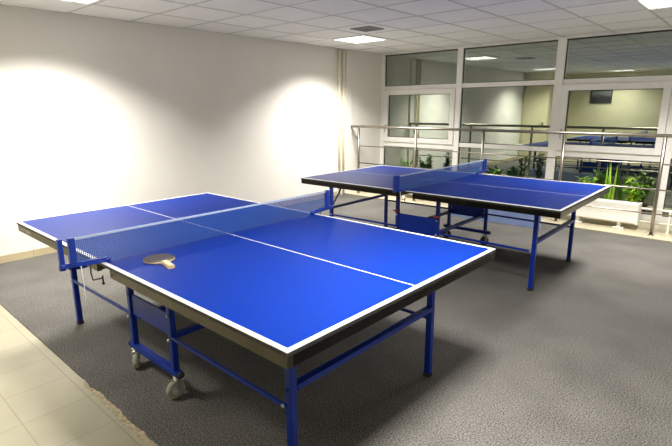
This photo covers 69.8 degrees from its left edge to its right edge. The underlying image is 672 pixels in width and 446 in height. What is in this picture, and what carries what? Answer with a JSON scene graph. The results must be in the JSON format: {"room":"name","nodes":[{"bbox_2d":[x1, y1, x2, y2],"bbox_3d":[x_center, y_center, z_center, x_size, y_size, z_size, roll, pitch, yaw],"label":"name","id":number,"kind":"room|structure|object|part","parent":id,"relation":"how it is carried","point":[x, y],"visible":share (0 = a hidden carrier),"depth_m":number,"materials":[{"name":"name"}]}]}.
{"room":"table tennis room","nodes":[
{"label":"table tennis room","id":0,"kind":"room"},
{"bbox_2d":[0,5,381,255],"bbox_3d":[-1.409,-1.282,6.795,0.120,2.560,6.960,12,18,41],"label":"wall","id":1,"kind":"structure","parent":0,"point":[96,113],"depth_m":5.84,"materials":[{"name":"white paint"}]},
{"bbox_2d":[0,191,336,263],"bbox_3d":[-1.833,-0.034,6.502,0.012,0.084,5.530,12,18,41],"label":"baseboard","id":2,"kind":"structure","parent":1,"relation":"attached to","point":[45,250],"depth_m":5.03,"materials":[{"name":"beige tile"}]},
{"bbox_2d":[337,49,340,195],"bbox_3d":[0.051,-1.682,8.239,0.048,2.466,0.038,12,18,41],"label":"riser pipe","id":3,"kind":"object","parent":1,"relation":"attached to","point":[338,96],"visible":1,"depth_m":8.18,"materials":[{"name":"white metal"}]},
{"bbox_2d":[342,49,344,194],"bbox_3d":[0.125,-1.702,8.319,0.048,2.466,0.038,12,18,41],"label":"riser pipe","id":4,"kind":"object","parent":1,"relation":"attached to","point":[343,50],"visible":1,"depth_m":8.26,"materials":[{"name":"white metal"}]},
{"bbox_2d":[345,50,351,192],"bbox_3d":[0.218,-1.729,8.433,0.030,2.466,0.140,12,18,41],"label":"trim","id":5,"kind":"structure","parent":1,"relation":"attached to","point":[348,53],"depth_m":8.36,"materials":[{"name":"white paint"}]},
{"bbox_2d":[380,27,671,222],"bbox_3d":[3.211,-1.437,7.104,6.300,2.442,0.180,12,18,41],"label":"window","id":6,"kind":"structure","parent":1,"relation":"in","point":[643,154],"depth_m":6.81,"materials":[{"name":"plastic"}]},
{"bbox_2d":[383,50,455,156],"bbox_3d":[1.466,-1.810,8.615,1.467,2.337,0.160,12,18,41],"label":"window","id":7,"kind":"structure","parent":6,"relation":"attached to","point":[426,89],"depth_m":8.54,"materials":[{"name":"plastic"}]},
{"bbox_3d":[1.468,-1.903,8.595,1.457,0.929,0.095,12,18,41],"label":"sash","id":8,"kind":"part","parent":7,"relation":"part of","materials":[{"name":"white plastic"}]},
{"bbox_2d":[458,41,556,163],"bbox_3d":[2.652,-1.577,7.619,1.467,2.337,0.095,12,18,41],"label":"window","id":9,"kind":"structure","parent":6,"relation":"attached to","point":[549,81],"depth_m":7.52,"materials":[{"name":"white plastic"}]},
{"bbox_3d":[3.756,-1.433,6.590,1.312,0.929,0.095,12,18,41],"label":"sash","id":10,"kind":"part","parent":6,"relation":"part of","materials":[{"name":"white plastic"}]},
{"bbox_2d":[662,155,671,216],"bbox_3d":[4.917,-1.112,5.635,1.552,2.337,0.095,12,18,41],"label":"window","id":11,"kind":"structure","parent":6,"relation":"attached to","point":[671,155],"depth_m":6.29,"materials":[{"name":"glass"}]},
{"bbox_2d":[0,191,671,445],"bbox_3d":[0.398,0.558,4.359,6.540,0.138,8.710,12,18,41],"label":"floor","id":12,"kind":"structure","parent":0,"point":[583,357],"depth_m":2.90,"materials":[{"name":"grey carpet"}]},
{"bbox_2d":[16,193,494,445],"bbox_3d":[-0.660,0.434,3.046,2.740,0.760,1.525,12,18,41],"label":"table","id":13,"kind":"object","parent":12,"relation":"on","point":[288,291],"visible":0.96,"depth_m":2.35,"materials":[{"name":"blue paint"}]},
{"bbox_3d":[-1.849,0.359,3.395,0.060,0.730,0.060,12,18,41],"label":"leg","id":14,"kind":"part","parent":13,"relation":"part of","materials":[{"name":"blue metal"}]},
{"bbox_3d":[-1.022,0.497,2.648,0.400,0.125,0.012,12,18,41],"label":"panel","id":15,"kind":"part","parent":13,"relation":"part of","materials":[{"name":"blue metal"}]},
{"bbox_3d":[-1.022,0.476,2.643,0.540,0.613,0.060,12,18,41],"label":"carriage frame","id":16,"kind":"part","parent":13,"relation":"part of","materials":[{"name":"blue metal"}]},
{"bbox_2d":[143,253,174,268],"bbox_3d":[-0.868,0.187,2.407,0.152,0.018,0.258,-11,17,-37],"label":"paddle","id":17,"kind":"object","parent":13,"relation":"on","point":[165,259],"visible":1,"depth_m":2.42,"materials":[{"name":"brown wood"}]},
{"bbox_3d":[-0.891,0.184,2.436,0.152,0.006,0.185,-11,17,-37],"label":"blade","id":18,"kind":"part","parent":17,"relation":"part of","materials":[{"name":"brown wood"}]},
{"bbox_3d":[-0.820,0.201,2.347,0.034,0.018,0.100,-11,17,-37],"label":"handle","id":19,"kind":"part","parent":17,"relation":"part of","materials":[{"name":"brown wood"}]},
{"bbox_2d":[55,189,333,303],"bbox_3d":[-0.660,0.078,2.959,0.039,0.343,1.911,12,18,41],"label":"net","id":20,"kind":"object","parent":13,"relation":"attached to","point":[265,216],"visible":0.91,"depth_m":2.71,"materials":[{"name":"blue fabric"}]},
{"bbox_3d":[-1.222,0.135,2.334,0.034,0.158,0.238,12,18,41],"label":"net post","id":21,"kind":"part","parent":20,"relation":"part of","materials":[{"name":"blue plastic"}]},
{"bbox_3d":[-1.227,0.304,2.345,0.013,0.195,0.004,12,18,41],"label":"tension cord","id":22,"kind":"part","parent":20,"relation":"part of","materials":[{"name":"white fabric"}]},
{"bbox_3d":[-0.103,-0.159,3.543,0.034,0.158,0.238,12,18,41],"label":"net post","id":23,"kind":"part","parent":20,"relation":"part of","materials":[{"name":"blue plastic"}]},
{"bbox_3d":[-0.179,0.701,1.933,0.060,0.730,0.060,12,18,41],"label":"leg","id":24,"kind":"part","parent":13,"relation":"part of","materials":[{"name":"blue metal"}]},
{"bbox_3d":[0.528,0.515,2.697,0.060,0.730,0.060,12,18,41],"label":"leg","id":25,"kind":"part","parent":13,"relation":"part of","materials":[{"name":"blue metal"}]},
{"bbox_2d":[397,158,413,166],"bbox_3d":[1.235,-0.840,8.594,0.331,0.604,0.363,4,14,18],"label":"potted plant","id":26,"kind":"object","parent":12,"relation":"on","point":[403,161],"visible":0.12,"depth_m":8.52,"materials":[{"name":"green plant"}]},
{"bbox_2d":[425,154,433,168],"bbox_3d":[1.602,-0.839,8.311,0.248,0.730,0.231,12,18,41],"label":"potted plant","id":27,"kind":"object","parent":12,"relation":"on","point":[429,165],"visible":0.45,"depth_m":8.25,"materials":[{"name":"green plant"}]},
{"bbox_2d":[301,165,610,290],"bbox_3d":[1.144,-0.063,5.092,2.740,0.760,1.525,11,18,40],"label":"table","id":28,"kind":"object","parent":12,"relation":"on","point":[470,195],"visible":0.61,"depth_m":4.65,"materials":[{"name":"blue paint"}]},
{"bbox_3d":[-0.050,-0.135,5.426,0.060,0.730,0.060,11,18,40],"label":"leg","id":29,"kind":"part","parent":28,"relation":"part of","materials":[{"name":"blue metal"}]},
{"bbox_3d":[0.647,-0.323,6.199,0.060,0.730,0.060,11,18,40],"label":"leg","id":30,"kind":"part","parent":28,"relation":"part of","materials":[{"name":"blue metal"}]},
{"bbox_3d":[0.788,0.021,4.694,0.400,0.185,0.012,11,18,40],"label":"panel","id":31,"kind":"part","parent":28,"relation":"part of","materials":[{"name":"blue metal"}]},
{"bbox_3d":[0.788,-0.021,4.684,0.540,0.613,0.060,11,18,40],"label":"carriage frame","id":32,"kind":"part","parent":28,"relation":"part of","materials":[{"name":"blue metal"}]},
{"bbox_2d":[393,159,486,211],"bbox_3d":[1.143,-0.419,5.005,0.038,0.343,1.911,11,18,40],"label":"net","id":33,"kind":"object","parent":28,"relation":"attached to","point":[397,180],"visible":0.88,"depth_m":4.81,"materials":[{"name":"blue fabric"}]},
{"bbox_3d":[0.591,-0.361,4.373,0.034,0.158,0.238,11,18,40],"label":"net post","id":34,"kind":"part","parent":33,"relation":"part of","materials":[{"name":"blue plastic"}]},
{"bbox_3d":[1.693,-0.658,5.597,0.034,0.158,0.238,11,18,40],"label":"net post","id":35,"kind":"part","parent":33,"relation":"part of","materials":[{"name":"blue plastic"}]},
{"bbox_3d":[1.499,-0.213,5.474,0.540,0.613,0.060,11,18,40],"label":"carriage frame","id":36,"kind":"part","parent":28,"relation":"part of","materials":[{"name":"blue metal"}]},
{"bbox_3d":[1.499,-0.171,5.484,0.400,0.185,0.012,11,18,40],"label":"panel","id":37,"kind":"part","parent":28,"relation":"part of","materials":[{"name":"blue metal"}]},
{"bbox_3d":[1.640,0.202,3.985,0.060,0.730,0.060,11,18,40],"label":"leg","id":38,"kind":"part","parent":28,"relation":"part of","materials":[{"name":"blue metal"}]},
{"bbox_3d":[2.337,0.014,4.759,0.060,0.730,0.060,11,18,40],"label":"leg","id":39,"kind":"part","parent":28,"relation":"part of","materials":[{"name":"blue metal"}]},
{"bbox_2d":[451,209,540,228],"bbox_3d":[2.144,-0.215,6.480,1.240,0.400,0.098,11,18,40],"label":"panel","id":40,"kind":"object","parent":12,"relation":"on","point":[495,219],"visible":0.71,"depth_m":6.33,"materials":[{"name":"plastic"}]},
{"bbox_2d":[490,168,502,174],"bbox_3d":[2.492,-0.573,7.529,0.320,0.571,0.328,12,18,41],"label":"potted plant","id":41,"kind":"object","parent":12,"relation":"on","point":[496,170],"visible":0.13,"depth_m":7.48,"materials":[{"name":"green plant"}]},
{"bbox_2d":[351,125,671,235],"bbox_3d":[2.577,-0.668,6.591,6.240,1.192,0.068,12,18,41],"label":"metal railing","id":42,"kind":"object","parent":12,"relation":"on","point":[483,131],"visible":0.86,"depth_m":6.23,"materials":[{"name":"silver metal"}]},
{"bbox_3d":[0.399,-1.095,8.504,0.037,1.150,0.038,12,18,41],"label":"post","id":43,"kind":"part","parent":42,"relation":"part of","materials":[{"name":"silver metal"}]},
{"bbox_3d":[1.268,-0.917,7.742,0.037,1.150,0.038,12,18,41],"label":"post","id":44,"kind":"part","parent":42,"relation":"part of","materials":[{"name":"silver metal"}]},
{"bbox_3d":[2.109,-0.744,7.006,0.037,1.150,0.038,12,18,41],"label":"post","id":45,"kind":"part","parent":42,"relation":"part of","materials":[{"name":"silver metal"}]},
{"bbox_3d":[2.574,-1.226,6.458,6.240,0.046,0.040,12,18,41],"label":"handrail","id":46,"kind":"part","parent":42,"relation":"part of","materials":[{"name":"silver metal"}]},
{"bbox_3d":[2.926,-0.577,6.290,0.037,1.150,0.038,12,18,41],"label":"post","id":47,"kind":"part","parent":42,"relation":"part of","materials":[{"name":"silver metal"}]},
{"bbox_3d":[3.733,-0.411,5.583,0.037,1.150,0.038,12,18,41],"label":"post","id":48,"kind":"part","parent":42,"relation":"part of","materials":[{"name":"silver metal"}]},
{"bbox_2d":[515,157,529,176],"bbox_3d":[2.794,-0.614,7.226,0.273,0.788,0.233,12,18,41],"label":"potted plant","id":49,"kind":"object","parent":12,"relation":"on","point":[524,168],"visible":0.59,"depth_m":7.17,"materials":[{"name":"green plant"}]},
{"bbox_2d":[576,174,596,182],"bbox_3d":[3.431,-0.384,6.658,0.308,0.600,0.322,12,18,41],"label":"potted plant","id":50,"kind":"object","parent":12,"relation":"on","point":[594,178],"visible":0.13,"depth_m":6.60,"materials":[{"name":"green plant"}]},
{"bbox_2d":[568,198,641,228],"bbox_3d":[3.417,-0.147,6.244,0.892,0.332,0.180,12,18,41],"label":"radiator","id":51,"kind":"object","parent":12,"relation":"on","point":[619,216],"visible":0.65,"depth_m":6.08,"materials":[{"name":"white metal"}]},
{"bbox_2d":[596,198,637,203],"bbox_3d":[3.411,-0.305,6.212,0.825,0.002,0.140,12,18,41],"label":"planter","id":52,"kind":"object","parent":51,"relation":"attached to","point":[604,201],"depth_m":6.08,"materials":[{"name":"white metal"}]},
{"bbox_2d":[602,166,617,219],"bbox_3d":[3.671,-0.426,6.468,0.189,0.768,0.189,-5,14,-17],"label":"potted plant","id":53,"kind":"object","parent":12,"relation":"on","point":[608,195],"visible":0.26,"depth_m":6.49,"materials":[{"name":"green plant"}]},
{"bbox_2d":[622,176,648,201],"bbox_3d":[3.891,-0.304,6.278,0.351,0.618,0.291,12,18,41],"label":"potted plant","id":54,"kind":"object","parent":12,"relation":"on","point":[633,195],"visible":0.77,"depth_m":6.24,"materials":[{"name":"green plant"}]},
{"bbox_3d":[3.862,-0.346,6.282,0.098,0.454,0.223,-3,14,-12],"label":"stem","id":55,"kind":"part","parent":54,"relation":"part of","materials":[{"name":"green plant"}]},
{"bbox_2d":[640,207,671,233],"bbox_3d":[4.402,0.077,5.387,1.730,0.286,0.060,12,18,41],"label":"pipe","id":56,"kind":"object","parent":12,"relation":"on","point":[668,224],"visible":1,"depth_m":5.78,"materials":[{"name":"white metal"}]},
{"bbox_2d":[0,0,671,53],"bbox_3d":[0.387,-1.932,3.764,6.540,0.100,8.710,12,18,41],"label":"ceiling","id":57,"kind":"structure","parent":0,"point":[332,7],"depth_m":5.24,"materials":[{"name":"tile"}]},
{"bbox_2d":[61,0,101,4],"bbox_3d":[-2.266,-1.935,4.066,0.596,0.011,0.596,12,18,41],"label":"recessed light","id":58,"kind":"object","parent":57,"relation":"in","point":[88,2],"visible":1,"depth_m":4.34,"materials":[{"name":"white plastic"}]},
{"bbox_2d":[0,0,671,53],"bbox_3d":[0.387,-1.882,3.776,6.300,0.005,8.470,12,18,41],"label":"grid","id":59,"kind":"object","parent":57,"relation":"attached to","point":[475,8],"visible":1,"depth_m":5.37,"materials":[{"name":"white metal"}]},
{"bbox_2d":[330,35,388,43],"bbox_3d":[0.342,-2.621,6.884,0.596,0.011,0.596,12,18,41],"label":"recessed light","id":60,"kind":"object","parent":57,"relation":"in","point":[359,39],"visible":1,"depth_m":6.86,"materials":[{"name":"white plastic"}]},
{"bbox_2d":[350,26,383,31],"bbox_3d":[0.385,-2.400,5.956,0.300,0.010,0.300,12,18,41],"label":"ceiling vent","id":61,"kind":"object","parent":57,"relation":"in","point":[365,28],"visible":1,"depth_m":5.93,"materials":[{"name":"grey metal"}]},
{"bbox_2d":[635,0,671,9],"bbox_3d":[3.152,-2.044,4.422,0.596,0.011,0.596,12,18,41],"label":"recessed light","id":62,"kind":"object","parent":57,"relation":"in","point":[648,4],"visible":1,"depth_m":4.57,"materials":[{"name":"white plastic"}]}
]}

